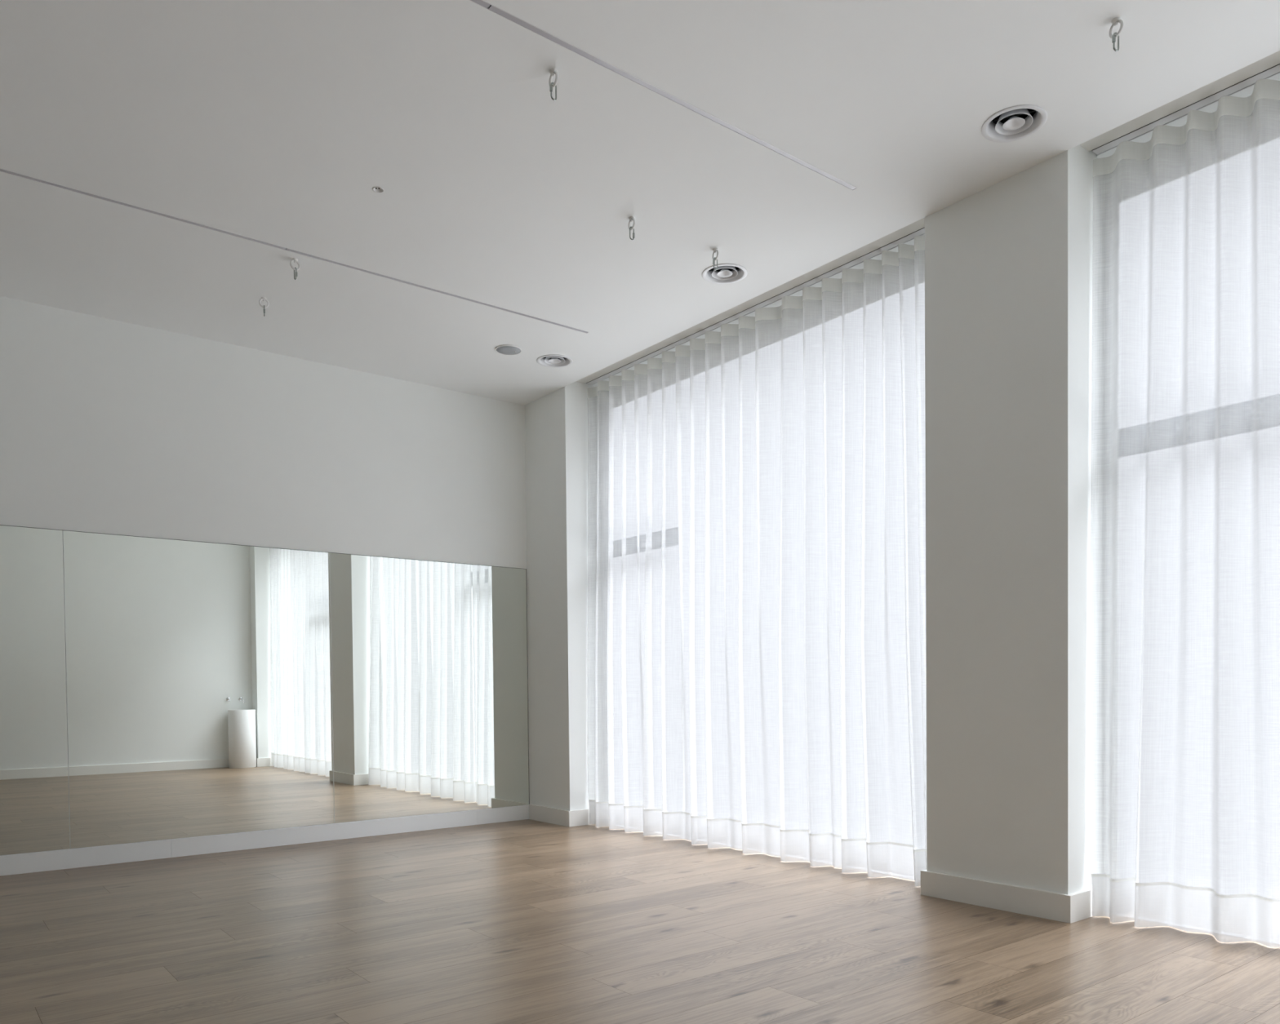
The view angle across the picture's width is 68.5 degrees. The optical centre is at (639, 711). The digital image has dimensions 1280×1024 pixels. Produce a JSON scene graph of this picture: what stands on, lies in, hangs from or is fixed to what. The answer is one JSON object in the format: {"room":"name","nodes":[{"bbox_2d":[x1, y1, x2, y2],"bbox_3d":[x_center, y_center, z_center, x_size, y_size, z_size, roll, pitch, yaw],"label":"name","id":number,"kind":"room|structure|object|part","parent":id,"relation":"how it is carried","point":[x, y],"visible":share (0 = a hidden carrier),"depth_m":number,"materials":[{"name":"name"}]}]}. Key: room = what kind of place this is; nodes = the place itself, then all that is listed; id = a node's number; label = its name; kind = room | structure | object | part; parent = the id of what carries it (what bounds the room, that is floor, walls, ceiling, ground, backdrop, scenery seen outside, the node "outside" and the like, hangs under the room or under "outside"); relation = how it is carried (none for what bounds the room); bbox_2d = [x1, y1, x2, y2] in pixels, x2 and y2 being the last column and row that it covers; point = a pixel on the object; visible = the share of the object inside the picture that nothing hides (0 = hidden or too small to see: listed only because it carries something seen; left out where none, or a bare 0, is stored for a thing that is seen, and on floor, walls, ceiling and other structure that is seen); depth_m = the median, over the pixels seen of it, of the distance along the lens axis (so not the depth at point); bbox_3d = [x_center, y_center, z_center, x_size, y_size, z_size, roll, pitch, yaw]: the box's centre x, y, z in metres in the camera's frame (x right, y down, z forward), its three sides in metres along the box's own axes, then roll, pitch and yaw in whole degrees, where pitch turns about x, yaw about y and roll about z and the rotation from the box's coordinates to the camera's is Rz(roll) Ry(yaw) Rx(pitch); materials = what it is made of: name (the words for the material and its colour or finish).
{"room":"exercise studio","nodes":[
{"label":"exercise studio","id":0,"kind":"room"},
{"bbox_2d":[0,296,529,855],"bbox_3d":[-3.685,-0.897,5.955,8.020,3.770,0.200,-2,2,-38],"label":"wall","id":1,"kind":"structure","parent":0,"point":[108,426],"depth_m":6.53,"materials":[{"name":"paint"}]},
{"bbox_2d":[0,524,70,855],"bbox_3d":[-4.264,-0.116,5.380,1.685,2.002,0.006,-2,2,-38],"label":"mirror panel","id":2,"kind":"object","parent":1,"relation":"attached to","point":[34,797],"visible":1,"depth_m":5.79,"materials":[{"name":"silver mirror"}]},
{"bbox_2d":[62,530,334,848],"bbox_3d":[-2.939,-0.152,6.420,1.686,2.002,0.006,-2,2,-38],"label":"mirror panel","id":3,"kind":"object","parent":1,"relation":"attached to","point":[199,680],"visible":1,"depth_m":6.36,"materials":[{"name":"silver mirror"}]},
{"bbox_2d":[0,804,528,875],"bbox_3d":[-3.762,0.933,5.778,7.200,0.120,0.023,-2,2,-38],"label":"baseboard","id":4,"kind":"structure","parent":1,"relation":"attached to","point":[36,862],"depth_m":6.54,"materials":[{"name":"white paint"}]},
{"bbox_2d":[329,552,529,823],"bbox_3d":[-1.615,-0.188,7.461,1.682,2.002,0.006,-2,2,-38],"label":"mirror panel","id":5,"kind":"object","parent":1,"relation":"attached to","point":[429,677],"visible":1,"depth_m":7.40,"materials":[{"name":"silver mirror"}]},
{"bbox_2d":[0,0,1279,405],"bbox_3d":[-1.164,-2.667,2.684,8.020,0.400,8.420,-2,2,-38],"label":"ceiling","id":6,"kind":"structure","parent":0,"point":[277,122],"depth_m":4.16,"materials":[{"name":"paint"}]},
{"bbox_2d":[258,297,269,308],"bbox_3d":[-2.294,-2.491,5.733,0.031,0.061,0.055,0,1,33],"label":"ceiling hook","id":7,"kind":"object","parent":6,"relation":"attached to","point":[264,299],"visible":1,"depth_m":5.73,"materials":[{"name":"white metal"}]},
{"bbox_2d":[0,168,588,333],"bbox_3d":[-2.908,-2.495,4.331,6.505,0.021,0.029,-2,2,-38],"label":"recessed light","id":8,"kind":"object","parent":6,"relation":"in","point":[1,170],"visible":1,"depth_m":5.04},
{"bbox_2d":[0,168,286,249],"bbox_3d":[-2.709,-2.494,4.487,1.994,0.004,0.025,-2,2,-38],"label":"diffuser","id":9,"kind":"object","parent":8,"relation":"attached to","point":[1,170],"depth_m":4.66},
{"bbox_2d":[285,248,587,333],"bbox_3d":[-1.136,-2.537,5.723,1.994,0.004,0.025,-2,2,-38],"label":"diffuser","id":10,"kind":"object","parent":8,"relation":"attached to","point":[288,250],"depth_m":5.62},
{"bbox_2d":[289,257,300,279],"bbox_3d":[-1.918,-2.459,5.227,0.054,0.112,0.034,-1,1,-22],"label":"ceiling hook","id":11,"kind":"object","parent":6,"relation":"attached to","point":[295,260],"depth_m":5.22,"materials":[{"name":"white metal"}]},
{"bbox_3d":[-1.917,-2.437,5.228,0.032,0.068,0.011,1,2,42],"label":"quick link","id":12,"kind":"part","parent":11,"relation":"part of","materials":[{"name":"silver metal"}]},
{"bbox_2d":[372,186,384,193],"bbox_3d":[-1.256,-2.510,4.511,0.054,0.015,0.054,-2,2,-38],"label":"ceiling sensor","id":13,"kind":"object","parent":6,"relation":"attached to","point":[377,189],"visible":1,"depth_m":4.52,"materials":[{"name":"white plastic"}]},
{"bbox_2d":[495,344,521,355],"bbox_3d":[-0.928,-2.550,6.630,0.185,0.012,0.185,-2,2,-38],"label":"ceiling speaker","id":14,"kind":"object","parent":6,"relation":"attached to","point":[504,349],"visible":1,"depth_m":6.61,"materials":[{"name":"white plastic"}]},
{"bbox_2d":[548,68,558,101],"bbox_3d":[-0.339,-2.441,3.665,0.034,0.112,0.055,-1,1,-13],"label":"ceiling hook","id":15,"kind":"object","parent":6,"relation":"attached to","point":[553,72],"depth_m":3.66,"materials":[{"name":"white metal"}]},
{"bbox_3d":[-0.338,-2.419,3.665,0.032,0.068,0.011,-2,2,-40],"label":"quick link","id":16,"kind":"part","parent":15,"relation":"part of","materials":[{"name":"silver metal"}]},
{"bbox_3d":[-0.338,-2.493,3.664,0.031,0.009,0.031,-2,2,-38],"label":"plate","id":17,"kind":"part","parent":15,"relation":"part of","materials":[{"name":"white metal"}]},
{"bbox_2d":[536,354,573,368],"bbox_3d":[-0.624,-2.611,6.872,0.264,0.105,0.264,-2,2,-38],"label":"ceiling vent","id":18,"kind":"object","parent":6,"relation":"in","point":[553,361],"visible":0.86,"depth_m":6.90,"materials":[{"name":"metal"}]},
{"bbox_2d":[627,216,635,239],"bbox_3d":[-0.042,-2.469,4.809,0.055,0.112,0.034,0,1,32],"label":"ceiling hook","id":19,"kind":"object","parent":6,"relation":"attached to","point":[631,219],"depth_m":4.80,"materials":[{"name":"white metal"}]},
{"bbox_3d":[-0.041,-2.447,4.809,0.032,0.068,0.011,-1,2,-34],"label":"quick link","id":20,"kind":"part","parent":19,"relation":"part of","materials":[{"name":"silver metal"}]},
{"bbox_2d":[468,0,857,191],"bbox_3d":[-1.512,-2.470,2.547,6.495,0.021,0.029,-2,2,-38],"label":"recessed light","id":21,"kind":"object","parent":6,"relation":"in","point":[482,3],"visible":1,"depth_m":3.77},
{"bbox_2d":[471,0,490,8],"bbox_3d":[-1.317,-2.469,2.700,1.994,0.004,0.025,-2,2,-38],"label":"diffuser","id":22,"kind":"object","parent":21,"relation":"attached to","point":[482,3],"depth_m":3.30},
{"bbox_2d":[711,248,718,270],"bbox_3d":[0.413,-2.481,5.159,0.034,0.112,0.059,-1,1,-27],"label":"ceiling hook","id":23,"kind":"object","parent":6,"relation":"attached to","point":[714,250],"depth_m":5.15,"materials":[{"name":"white metal"}]},
{"bbox_3d":[0.413,-2.459,5.160,0.032,0.068,0.011,-1,2,-34],"label":"quick link","id":24,"kind":"part","parent":23,"relation":"part of","materials":[{"name":"silver metal"}]},
{"bbox_2d":[702,263,747,284],"bbox_3d":[0.492,-2.592,5.460,0.264,0.105,0.264,-2,2,-38],"label":"ceiling vent","id":25,"kind":"object","parent":6,"relation":"in","point":[726,273],"visible":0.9,"depth_m":5.49,"materials":[{"name":"metal"}]},
{"bbox_2d":[586,227,924,385],"bbox_3d":[0.611,-2.637,6.281,0.065,0.030,3.309,-2,2,-38],"label":"track","id":26,"kind":"object","parent":6,"relation":"attached to","point":[921,232],"visible":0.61,"depth_m":5.98,"materials":[{"name":"metal"}]},
{"bbox_2d":[586,235,926,886],"bbox_3d":[0.592,-0.828,6.305,0.163,3.519,3.295,-2,2,-38],"label":"sheer curtain","id":27,"kind":"object","parent":26,"relation":"hanging from","point":[886,859],"visible":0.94,"depth_m":6.17,"materials":[{"name":"fabric"}]},
{"bbox_2d":[981,104,1047,142],"bbox_3d":[1.606,-2.572,4.035,0.264,0.105,0.264,-2,2,-38],"label":"ceiling vent","id":28,"kind":"object","parent":6,"relation":"in","point":[1017,122],"visible":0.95,"depth_m":4.06,"materials":[{"name":"metal"}]},
{"bbox_2d":[1108,17,1123,52],"bbox_3d":[1.730,-2.457,3.416,0.034,0.112,0.055,-1,1,2],"label":"ceiling hook","id":29,"kind":"object","parent":6,"relation":"attached to","point":[1115,21],"depth_m":3.41,"materials":[{"name":"white metal"}]},
{"bbox_3d":[1.730,-2.435,3.416,0.032,0.068,0.011,-1,1,-23],"label":"quick link","id":30,"kind":"part","parent":29,"relation":"part of","materials":[{"name":"silver metal"}]},
{"bbox_3d":[1.731,-2.508,3.415,0.031,0.009,0.031,-1,1,-23],"label":"plate","id":31,"kind":"part","parent":29,"relation":"part of","materials":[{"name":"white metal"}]},
{"bbox_2d":[1091,63,1279,155],"bbox_3d":[3.054,-2.594,3.172,0.065,0.030,3.040,-2,2,-38],"label":"track","id":32,"kind":"object","parent":6,"relation":"attached to","point":[1274,70],"visible":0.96,"depth_m":4.04,"materials":[{"name":"metal"}]},
{"bbox_2d":[1088,79,1279,947],"bbox_3d":[3.038,-0.785,3.198,0.154,3.519,3.025,-2,2,-38],"label":"sheer curtain","id":33,"kind":"object","parent":32,"relation":"hanging from","point":[1234,917],"visible":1,"depth_m":4.02,"materials":[{"name":"fabric"}]},
{"bbox_2d":[0,819,1279,1023],"bbox_3d":[-1.155,1.107,2.744,7.545,0.150,8.060,-2,2,-38],"label":"floor","id":34,"kind":"structure","parent":0,"point":[526,922],"depth_m":3.98,"materials":[{"name":"brown wood"}]},
{"bbox_2d":[524,95,1279,894],"bbox_3d":[1.677,-0.930,4.941,0.400,3.770,8.020,-2,2,-38],"label":"wall","id":35,"kind":"structure","parent":0,"point":[1013,268],"depth_m":4.55,"materials":[{"name":"paint"}]},
{"bbox_2d":[599,271,924,812],"bbox_3d":[0.694,-0.766,6.372,0.065,3.399,3.331,-2,2,-38],"label":"window","id":36,"kind":"structure","parent":35,"relation":"in","point":[671,535],"depth_m":7.24,"materials":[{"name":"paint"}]},
{"bbox_2d":[528,804,1092,924],"bbox_3d":[1.622,0.894,4.923,0.258,0.126,7.974,-2,2,-38],"label":"baseboard","id":37,"kind":"structure","parent":35,"relation":"attached to","point":[1073,908],"depth_m":4.59,"materials":[{"name":"paint"}]},
{"bbox_2d":[1102,123,1279,879],"bbox_3d":[3.137,-0.723,3.264,0.065,3.399,3.062,-2,2,-38],"label":"window","id":38,"kind":"structure","parent":35,"relation":"in","point":[1156,440],"depth_m":4.43,"materials":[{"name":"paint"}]}
]}

